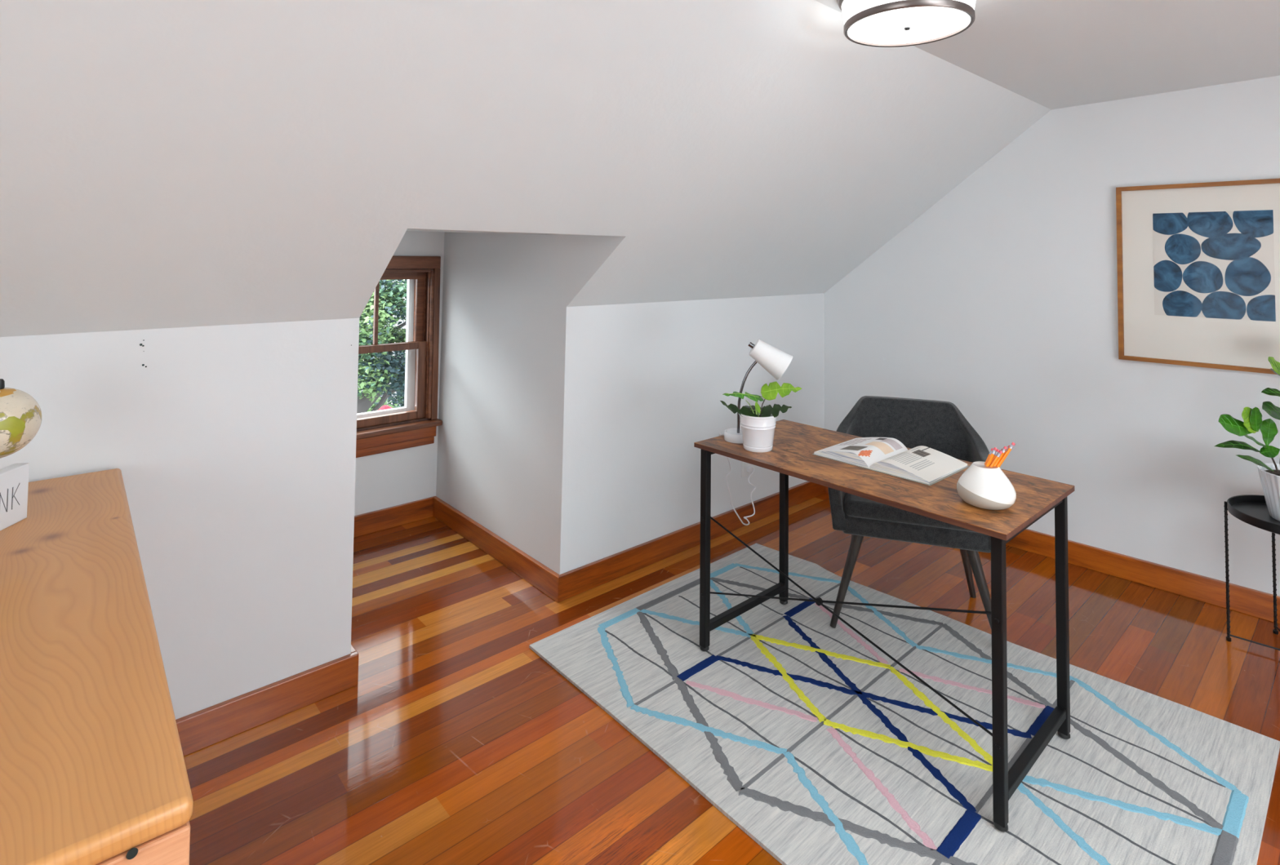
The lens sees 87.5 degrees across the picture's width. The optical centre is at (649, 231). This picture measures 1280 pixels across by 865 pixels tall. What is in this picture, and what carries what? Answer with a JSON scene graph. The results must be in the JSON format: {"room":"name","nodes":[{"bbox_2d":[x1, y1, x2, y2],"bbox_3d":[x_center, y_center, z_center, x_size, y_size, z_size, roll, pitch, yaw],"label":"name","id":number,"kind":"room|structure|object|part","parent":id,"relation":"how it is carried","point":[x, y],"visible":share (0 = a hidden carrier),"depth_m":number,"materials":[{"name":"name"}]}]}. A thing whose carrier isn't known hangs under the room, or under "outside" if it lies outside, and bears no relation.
{"room":"home office","nodes":[
{"label":"home office","id":0,"kind":"room"},
{"bbox_2d":[354,231,444,515],"bbox_3d":[-1.495,0.761,3.447,0.877,1.545,0.120,2,-3,-42],"label":"wall","id":1,"kind":"structure","parent":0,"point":[384,480],"depth_m":3.54,"materials":[{"name":"white paint"}]},
{"bbox_2d":[353,497,433,537],"bbox_3d":[-1.469,1.480,3.356,0.798,0.102,0.020,2,-3,-42],"label":"baseboard","id":2,"kind":"structure","parent":1,"relation":"attached to","point":[366,523],"depth_m":3.47,"materials":[{"name":"brown wood"}]},
{"bbox_2d":[355,256,442,457],"bbox_3d":[-1.496,0.633,3.434,0.839,1.016,0.213,2,-3,-42],"label":"window","id":3,"kind":"structure","parent":1,"relation":"attached to","point":[413,424],"depth_m":3.62,"materials":[{"name":"brown wood"}]},
{"bbox_3d":[-1.553,0.605,3.507,0.740,0.863,0.030,3,-3,-42],"label":"storm frame","id":4,"kind":"part","parent":3,"relation":"part of","materials":[{"name":"white wood"}]},
{"bbox_3d":[-1.492,0.795,3.415,0.720,0.413,0.034,3,-3,-42],"label":"sash","id":5,"kind":"part","parent":3,"relation":"part of","materials":[{"name":"brown wood"}]},
{"bbox_3d":[-1.520,0.418,3.465,0.720,0.418,0.034,3,-3,-42],"label":"sash","id":6,"kind":"part","parent":3,"relation":"part of","materials":[{"name":"brown wood"}]},
{"bbox_3d":[-1.169,0.614,3.651,0.034,0.821,0.022,3,-3,-42],"label":"casing","id":7,"kind":"part","parent":3,"relation":"part of","materials":[{"name":"brown wood"}]},
{"bbox_2d":[0,293,824,719],"bbox_3d":[-0.897,0.897,2.350,5.252,1.203,0.081,2,-3,-42],"label":"wall","id":8,"kind":"structure","parent":0,"point":[233,446],"depth_m":2.10,"materials":[{"name":"white paint"}]},
{"bbox_2d":[175,651,359,756],"bbox_3d":[-1.857,1.403,1.394,2.419,0.102,0.020,2,-3,-42],"label":"baseboard","id":9,"kind":"structure","parent":8,"relation":"attached to","point":[200,730],"depth_m":2.02,"materials":[{"name":"brown wood"}]},
{"bbox_2d":[558,481,825,602],"bbox_3d":[0.346,1.499,3.399,1.960,0.102,0.020,2,-3,-42],"label":"baseboard","id":10,"kind":"structure","parent":8,"relation":"attached to","point":[575,582],"depth_m":3.14,"materials":[{"name":"brown wood"}]},
{"bbox_2d":[725,457,755,525],"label":"power cord","id":11,"kind":"object","parent":8,"relation":"attached to","point":[749,468],"depth_m":3.01,"materials":[{"name":"white plastic"}]},
{"bbox_3d":[0.425,1.050,3.020,0.082,0.543,1.097,0,-2,14],"label":"power cord","id":12,"kind":"part","parent":11,"relation":"part of","materials":[{"name":"white plastic"}]},
{"bbox_2d":[741,461,751,477],"bbox_3d":[0.517,1.248,3.569,0.076,0.116,0.008,2,-3,-42],"label":"wall outlet","id":13,"kind":"object","parent":8,"relation":"attached to","point":[744,465],"visible":0.53,"depth_m":3.56,"materials":[{"name":"white plastic"}]},
{"bbox_2d":[406,228,602,235],"bbox_3d":[-0.952,-0.043,2.874,1.017,0.130,1.651,2,-3,-42],"label":"ceiling","id":14,"kind":"structure","parent":0,"point":[407,229],"depth_m":2.58,"materials":[{"name":"paint"}]},
{"bbox_2d":[0,0,1051,337],"bbox_3d":[-0.402,-0.231,1.939,5.360,1.032,1.242,2,-3,-42],"label":"ceiling","id":15,"kind":"structure","parent":0,"point":[164,163],"depth_m":1.76,"materials":[{"name":"paint"}]},
{"bbox_2d":[435,231,625,567],"bbox_3d":[-0.624,0.758,3.151,0.107,1.545,1.651,2,-3,-42],"label":"wall","id":16,"kind":"structure","parent":0,"point":[502,292],"depth_m":3.16,"materials":[{"name":"white paint"}]},
{"bbox_2d":[432,496,559,602],"bbox_3d":[-0.770,1.480,3.189,0.020,0.102,1.209,2,-3,-42],"label":"baseboard","id":17,"kind":"structure","parent":16,"relation":"attached to","point":[540,576],"depth_m":3.08,"materials":[{"name":"brown wood"}]},
{"bbox_2d":[183,493,1279,864],"bbox_3d":[0.034,1.487,0.949,6.376,0.060,5.701,2,-3,-42],"label":"floor","id":18,"kind":"structure","parent":0,"point":[455,743],"depth_m":2.09,"materials":[{"name":"brown wood"}]},
{"bbox_2d":[0,468,193,864],"bbox_3d":[-1.085,1.032,1.124,0.346,0.840,1.435,2,-3,-41],"label":"dresser","id":19,"kind":"object","parent":18,"relation":"on","point":[93,771],"visible":1,"depth_m":0.87,"materials":[{"name":"brown wood"}]},
{"bbox_2d":[0,462,29,530],"bbox_3d":[-1.349,0.559,1.371,0.028,0.118,0.158,1,-2,-8],"label":"block sign","id":20,"kind":"object","parent":19,"relation":"on","point":[14,478],"visible":1,"depth_m":1.41,"materials":[{"name":"white wood"}]},
{"bbox_2d":[0,378,41,457],"bbox_3d":[-1.427,0.471,1.454,0.153,0.298,0.153,2,-3,-42],"label":"desk globe","id":21,"kind":"object","parent":19,"relation":"on","point":[20,414],"visible":0.98,"depth_m":1.44,"materials":[{"name":"beige plastic"}]},
{"bbox_3d":[-0.627,1.031,0.593,0.339,0.811,0.026,2,-3,-41],"label":"panel","id":22,"kind":"part","parent":19,"relation":"part of","materials":[{"name":"brown wood"}]},
{"bbox_2d":[528,543,1279,864],"bbox_3d":[0.701,1.501,2.181,1.423,0.012,1.891,2,-3,-42],"label":"area rug","id":23,"kind":"object","parent":18,"relation":"on","point":[815,743],"visible":0.93,"depth_m":1.97,"materials":[{"name":"grey fabric"}]},
{"bbox_2d":[693,419,1074,831],"bbox_3d":[0.718,1.131,2.208,0.539,0.730,1.065,2,-3,-42],"label":"writing desk","id":24,"kind":"object","parent":23,"relation":"on","point":[794,443],"visible":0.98,"depth_m":1.98,"materials":[{"name":"brown wood"}]},
{"bbox_3d":[0.202,1.135,2.409,0.028,0.702,0.028,3,-3,-42],"label":"leg","id":25,"kind":"part","parent":24,"relation":"part of","materials":[{"name":"black metal"}]},
{"bbox_2d":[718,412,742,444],"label":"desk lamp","id":26,"kind":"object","parent":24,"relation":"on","point":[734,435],"depth_m":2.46,"materials":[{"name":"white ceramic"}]},
{"bbox_3d":[0.376,1.431,2.559,0.450,0.026,0.026,3,-3,-42],"label":"foot rail","id":27,"kind":"part","parent":24,"relation":"part of","materials":[{"name":"black metal"}]},
{"bbox_2d":[720,382,801,452],"bbox_3d":[0.387,0.649,2.333,0.233,0.237,0.200,-1,-3,36],"label":"monstera","id":28,"kind":"object","parent":24,"relation":"on","point":[757,424],"visible":1,"depth_m":2.34,"materials":[{"name":"white ceramic"}]},
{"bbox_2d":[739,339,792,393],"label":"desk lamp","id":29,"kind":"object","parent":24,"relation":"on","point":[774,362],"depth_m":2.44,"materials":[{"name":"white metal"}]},
{"bbox_2d":[747,342,755,348],"bbox_3d":[0.380,0.423,2.478,0.028,0.026,0.017,0,-2,9],"label":"switch","id":30,"kind":"object","parent":29,"relation":"attached to","point":[753,346],"depth_m":2.47,"materials":[{"name":"silver metal"}]},
{"bbox_3d":[0.451,0.474,2.474,0.159,0.145,0.104,0,-2,18],"label":"lamp shade","id":31,"kind":"part","parent":29,"relation":"part of","materials":[{"name":"white paint"}]},
{"bbox_3d":[0.551,1.151,2.735,0.028,0.702,0.028,3,-3,-42],"label":"leg","id":32,"kind":"part","parent":24,"relation":"part of","materials":[{"name":"black metal"}]},
{"bbox_3d":[0.551,1.138,2.056,0.008,0.318,0.979,3,-3,-42],"label":"brace rod","id":33,"kind":"part","parent":24,"relation":"part of","materials":[{"name":"black metal"}]},
{"bbox_3d":[0.545,1.155,2.054,0.006,0.271,0.978,3,-3,-42],"label":"brace rod","id":34,"kind":"part","parent":24,"relation":"part of","materials":[{"name":"black metal"}]},
{"bbox_2d":[812,437,968,485],"bbox_3d":[0.803,0.749,2.242,0.280,0.039,0.413,2,-3,-42],"label":"open book","id":35,"kind":"object","parent":24,"relation":"on","point":[922,464],"visible":1,"depth_m":2.18,"materials":[{"name":"white paper"}]},
{"bbox_2d":[956,461,1016,510],"bbox_3d":[0.935,0.702,1.856,0.148,0.106,0.148,2,-3,-42],"label":"ceramic vase","id":36,"kind":"object","parent":24,"relation":"on","point":[980,486],"visible":0.93,"depth_m":1.81,"materials":[{"name":"ceramic"}]},
{"bbox_2d":[984,448,993,465],"bbox_3d":[0.931,0.666,1.863,0.064,0.122,0.008,1,-2,-1],"label":"pencil","id":37,"kind":"object","parent":36,"relation":"in","point":[992,449],"visible":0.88,"depth_m":1.86,"materials":[{"name":"orange wood"}]},
{"bbox_2d":[985,447,996,466],"bbox_3d":[0.929,0.662,1.849,0.064,0.130,0.009,0,-2,8],"label":"pencil","id":38,"kind":"object","parent":36,"relation":"in","point":[994,450],"visible":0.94,"depth_m":1.85,"materials":[{"name":"orange wood"}]},
{"bbox_2d":[989,449,999,465],"bbox_3d":[0.938,0.667,1.859,0.074,0.121,0.009,1,-2,1],"label":"pencil","id":39,"kind":"object","parent":36,"relation":"in","point":[997,451],"visible":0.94,"depth_m":1.86,"materials":[{"name":"orange wood"}]},
{"bbox_2d":[989,450,1002,466],"bbox_3d":[0.936,0.662,1.845,0.075,0.116,0.009,0,-2,9],"label":"pencil","id":40,"kind":"object","parent":36,"relation":"in","point":[1000,452],"visible":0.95,"depth_m":1.84,"materials":[{"name":"orange wood"}]},
{"bbox_2d":[993,446,1007,466],"bbox_3d":[0.950,0.660,1.849,0.078,0.134,0.009,0,-2,6],"label":"pencil","id":41,"kind":"object","parent":36,"relation":"in","point":[1005,448],"visible":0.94,"depth_m":1.84,"materials":[{"name":"orange wood"}]},
{"bbox_2d":[995,442,1015,467],"bbox_3d":[0.960,0.654,1.845,0.097,0.146,0.009,0,-2,7],"label":"pencil","id":42,"kind":"object","parent":36,"relation":"in","point":[1012,444],"visible":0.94,"depth_m":1.84,"materials":[{"name":"orange wood"}]},
{"bbox_3d":[0.875,1.115,1.670,0.028,0.702,0.028,3,-3,-42],"label":"leg","id":43,"kind":"part","parent":24,"relation":"part of","materials":[{"name":"black metal"}]},
{"bbox_3d":[1.055,0.785,1.843,0.450,0.026,0.022,3,-3,-42],"label":"rail","id":44,"kind":"part","parent":24,"relation":"part of","materials":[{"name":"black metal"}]},
{"bbox_3d":[1.049,1.411,1.820,0.450,0.026,0.026,3,-3,-42],"label":"foot rail","id":45,"kind":"part","parent":24,"relation":"part of","materials":[{"name":"black metal"}]},
{"bbox_3d":[1.230,1.130,1.990,0.028,0.702,0.028,3,-3,-42],"label":"leg","id":46,"kind":"part","parent":24,"relation":"part of","materials":[{"name":"black metal"}]},
{"bbox_2d":[827,395,991,630],"bbox_3d":[1.062,1.137,2.717,0.620,0.794,0.601,0,-2,19],"label":"upholstered armchair","id":47,"kind":"object","parent":23,"relation":"on","point":[940,426],"visible":0.44,"depth_m":2.64,"materials":[{"name":"grey fabric"}]},
{"bbox_3d":[0.765,1.323,2.566,0.124,0.381,0.097,3,-3,-42],"label":"leg","id":48,"kind":"part","parent":47,"relation":"part of","materials":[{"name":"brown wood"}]},
{"bbox_3d":[1.064,0.940,2.725,0.620,0.400,0.600,0,-2,18],"label":"backrest","id":49,"kind":"part","parent":47,"relation":"part of","materials":[{"name":"grey fabric"}]},
{"bbox_2d":[844,493,978,533],"bbox_3d":[1.045,1.058,2.667,0.500,0.060,0.476,0,-2,18],"label":"seat cushion","id":50,"kind":"object","parent":47,"relation":"on","point":[858,510],"depth_m":2.47,"materials":[{"name":"grey fabric"}]},
{"bbox_3d":[1.050,1.118,2.682,0.509,0.065,0.511,0,-2,18],"label":"seat","id":51,"kind":"part","parent":47,"relation":"part of","materials":[{"name":"grey fabric"}]},
{"bbox_3d":[1.321,1.344,2.802,0.116,0.391,0.041,1,-2,-10],"label":"leg","id":52,"kind":"part","parent":47,"relation":"part of","materials":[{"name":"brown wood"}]},
{"bbox_3d":[1.214,1.322,2.425,0.136,0.380,0.041,-1,-3,36],"label":"leg","id":53,"kind":"part","parent":47,"relation":"part of","materials":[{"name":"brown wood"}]},
{"bbox_2d":[1223,494,1279,650],"bbox_3d":[2.326,1.272,2.381,0.396,0.520,0.418,2,-3,-42],"label":"plant stand","id":54,"kind":"object","parent":18,"relation":"on","point":[1251,509],"visible":0.94,"depth_m":2.51,"materials":[{"name":"black metal"}]},
{"bbox_3d":[2.176,1.279,2.516,0.016,0.514,0.016,3,-3,-42],"label":"leg","id":55,"kind":"part","parent":54,"relation":"part of","materials":[{"name":"black metal"}]},
{"bbox_2d":[1214,356,1279,521],"bbox_3d":[2.245,0.659,2.410,0.562,0.764,0.243,1,-2,-2],"label":"potted plant","id":56,"kind":"object","parent":54,"relation":"on","point":[1269,473],"visible":1,"depth_m":2.37,"materials":[{"name":"green plant"}]},
{"bbox_3d":[2.276,0.838,2.409,0.153,0.133,0.030,1,-2,-7],"label":"stem","id":57,"kind":"part","parent":56,"relation":"part of","materials":[{"name":"plant"}]},
{"bbox_2d":[1226,494,1279,534],"bbox_3d":[2.329,1.029,2.390,0.396,0.034,0.396,3,-3,-42],"label":"tray","id":58,"kind":"object","parent":54,"relation":"on","point":[1251,509],"depth_m":2.47,"materials":[{"name":"black metal"}]},
{"bbox_2d":[1257,462,1279,521],"bbox_3d":[2.352,0.957,2.402,0.245,0.171,0.245,3,-3,-42],"label":"pot","id":59,"kind":"object","parent":58,"relation":"on","point":[1269,479],"depth_m":2.41,"materials":[{"name":"white ceramic"}]},
{"bbox_3d":[2.401,1.283,2.568,0.016,0.514,0.016,3,-3,-42],"label":"leg","id":60,"kind":"part","parent":54,"relation":"part of","materials":[{"name":"black metal"}]},
{"bbox_2d":[738,413,776,452],"bbox_3d":[0.386,0.706,2.370,0.138,0.126,0.138,3,-3,-42],"label":"pot","id":61,"kind":"object","parent":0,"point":[757,429],"depth_m":2.32,"materials":[{"name":"white ceramic"}]},
{"bbox_2d":[814,0,1279,109],"bbox_3d":[0.704,-0.759,0.817,5.450,0.122,1.928,2,-3,-42],"label":"ceiling","id":62,"kind":"structure","parent":0,"point":[1052,54],"depth_m":2.32,"materials":[{"name":"paint"}]},
{"bbox_2d":[836,0,975,47],"bbox_3d":[0.704,-0.608,1.825,0.372,0.116,0.372,2,-3,-42],"label":"ceiling light","id":63,"kind":"object","parent":62,"relation":"attached to","point":[870,23],"visible":1,"depth_m":1.79,"materials":[{"name":"white glass"}]},
{"bbox_2d":[824,75,1279,596],"bbox_3d":[2.613,0.445,2.639,4.410,2.197,0.100,-2,-3,45],"label":"wall","id":64,"kind":"structure","parent":0,"point":[997,303],"depth_m":3.16,"materials":[{"name":"white paint"}]},
{"bbox_2d":[825,486,1279,623],"bbox_3d":[2.587,1.490,2.530,4.324,0.102,0.021,-2,-3,45],"label":"baseboard","id":65,"kind":"structure","parent":64,"relation":"attached to","point":[1255,603],"depth_m":2.90,"materials":[{"name":"brown wood"}]},
{"bbox_2d":[1115,178,1279,374],"bbox_3d":[2.362,0.182,2.812,0.649,0.779,0.028,-2,-3,45],"label":"framed print","id":66,"kind":"object","parent":64,"relation":"attached to","point":[1198,264],"visible":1,"depth_m":2.83,"materials":[{"name":"white paper"}]},
{"bbox_3d":[-1.306,0.729,2.530,0.080,1.545,1.651,2,-3,-42],"label":"wall","id":67,"kind":"structure","parent":0,"visible":0},
{"bbox_2d":[351,644,356,653],"bbox_3d":[-1.378,1.454,2.648,0.020,0.102,1.190,2,-3,-42],"label":"baseboard","id":68,"kind":"structure","parent":67,"relation":"attached to","point":[353,650],"depth_m":2.22,"materials":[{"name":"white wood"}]},
{"label":"outside","id":69,"kind":"structure","parent":0,"visible":0},
{"bbox_2d":[357,306,406,405],"bbox_3d":[-14.161,5.451,30.175,60.000,0.100,56.100,2,-3,-42],"label":"ground","id":70,"kind":"structure","parent":69,"point":[396,325],"depth_m":40.46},
{"bbox_2d":[356,279,406,413],"bbox_3d":[-2.949,2.381,7.391,1.326,4.573,1.517,0,-2,5],"label":"leafy tree","id":71,"kind":"object","parent":70,"relation":"on","point":[375,376],"visible":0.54,"depth_m":7.04,"materials":[{"name":"green plant"}]},
{"bbox_2d":[375,383,404,408],"bbox_3d":[-3.901,3.489,10.545,1.093,2.570,1.058,2,-3,-42],"label":"leafy tree","id":72,"kind":"object","parent":70,"relation":"on","point":[400,398],"visible":0.09,"depth_m":10.41,"materials":[{"name":"green plant"}]},
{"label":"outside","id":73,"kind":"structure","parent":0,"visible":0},
{"bbox_3d":[-2.147,4.723,9.345,5.300,0.030,3.900,2,-3,-42],"label":"lawn","id":74,"kind":"structure","parent":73,"visible":0},
{"bbox_2d":[366,396,399,412],"bbox_3d":[-3.793,3.471,8.895,1.173,2.487,0.866,2,-3,-42],"label":"leafy tree","id":75,"kind":"object","parent":74,"relation":"on","point":[377,402],"visible":0.04,"depth_m":9.02,"materials":[{"name":"green plant"}]},
{"bbox_2d":[377,404,392,410],"bbox_3d":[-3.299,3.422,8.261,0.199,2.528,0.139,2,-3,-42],"label":"flower","id":76,"kind":"object","parent":74,"relation":"on","point":[384,407],"visible":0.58,"depth_m":8.28,"materials":[{"name":"pink plant"}]}
]}

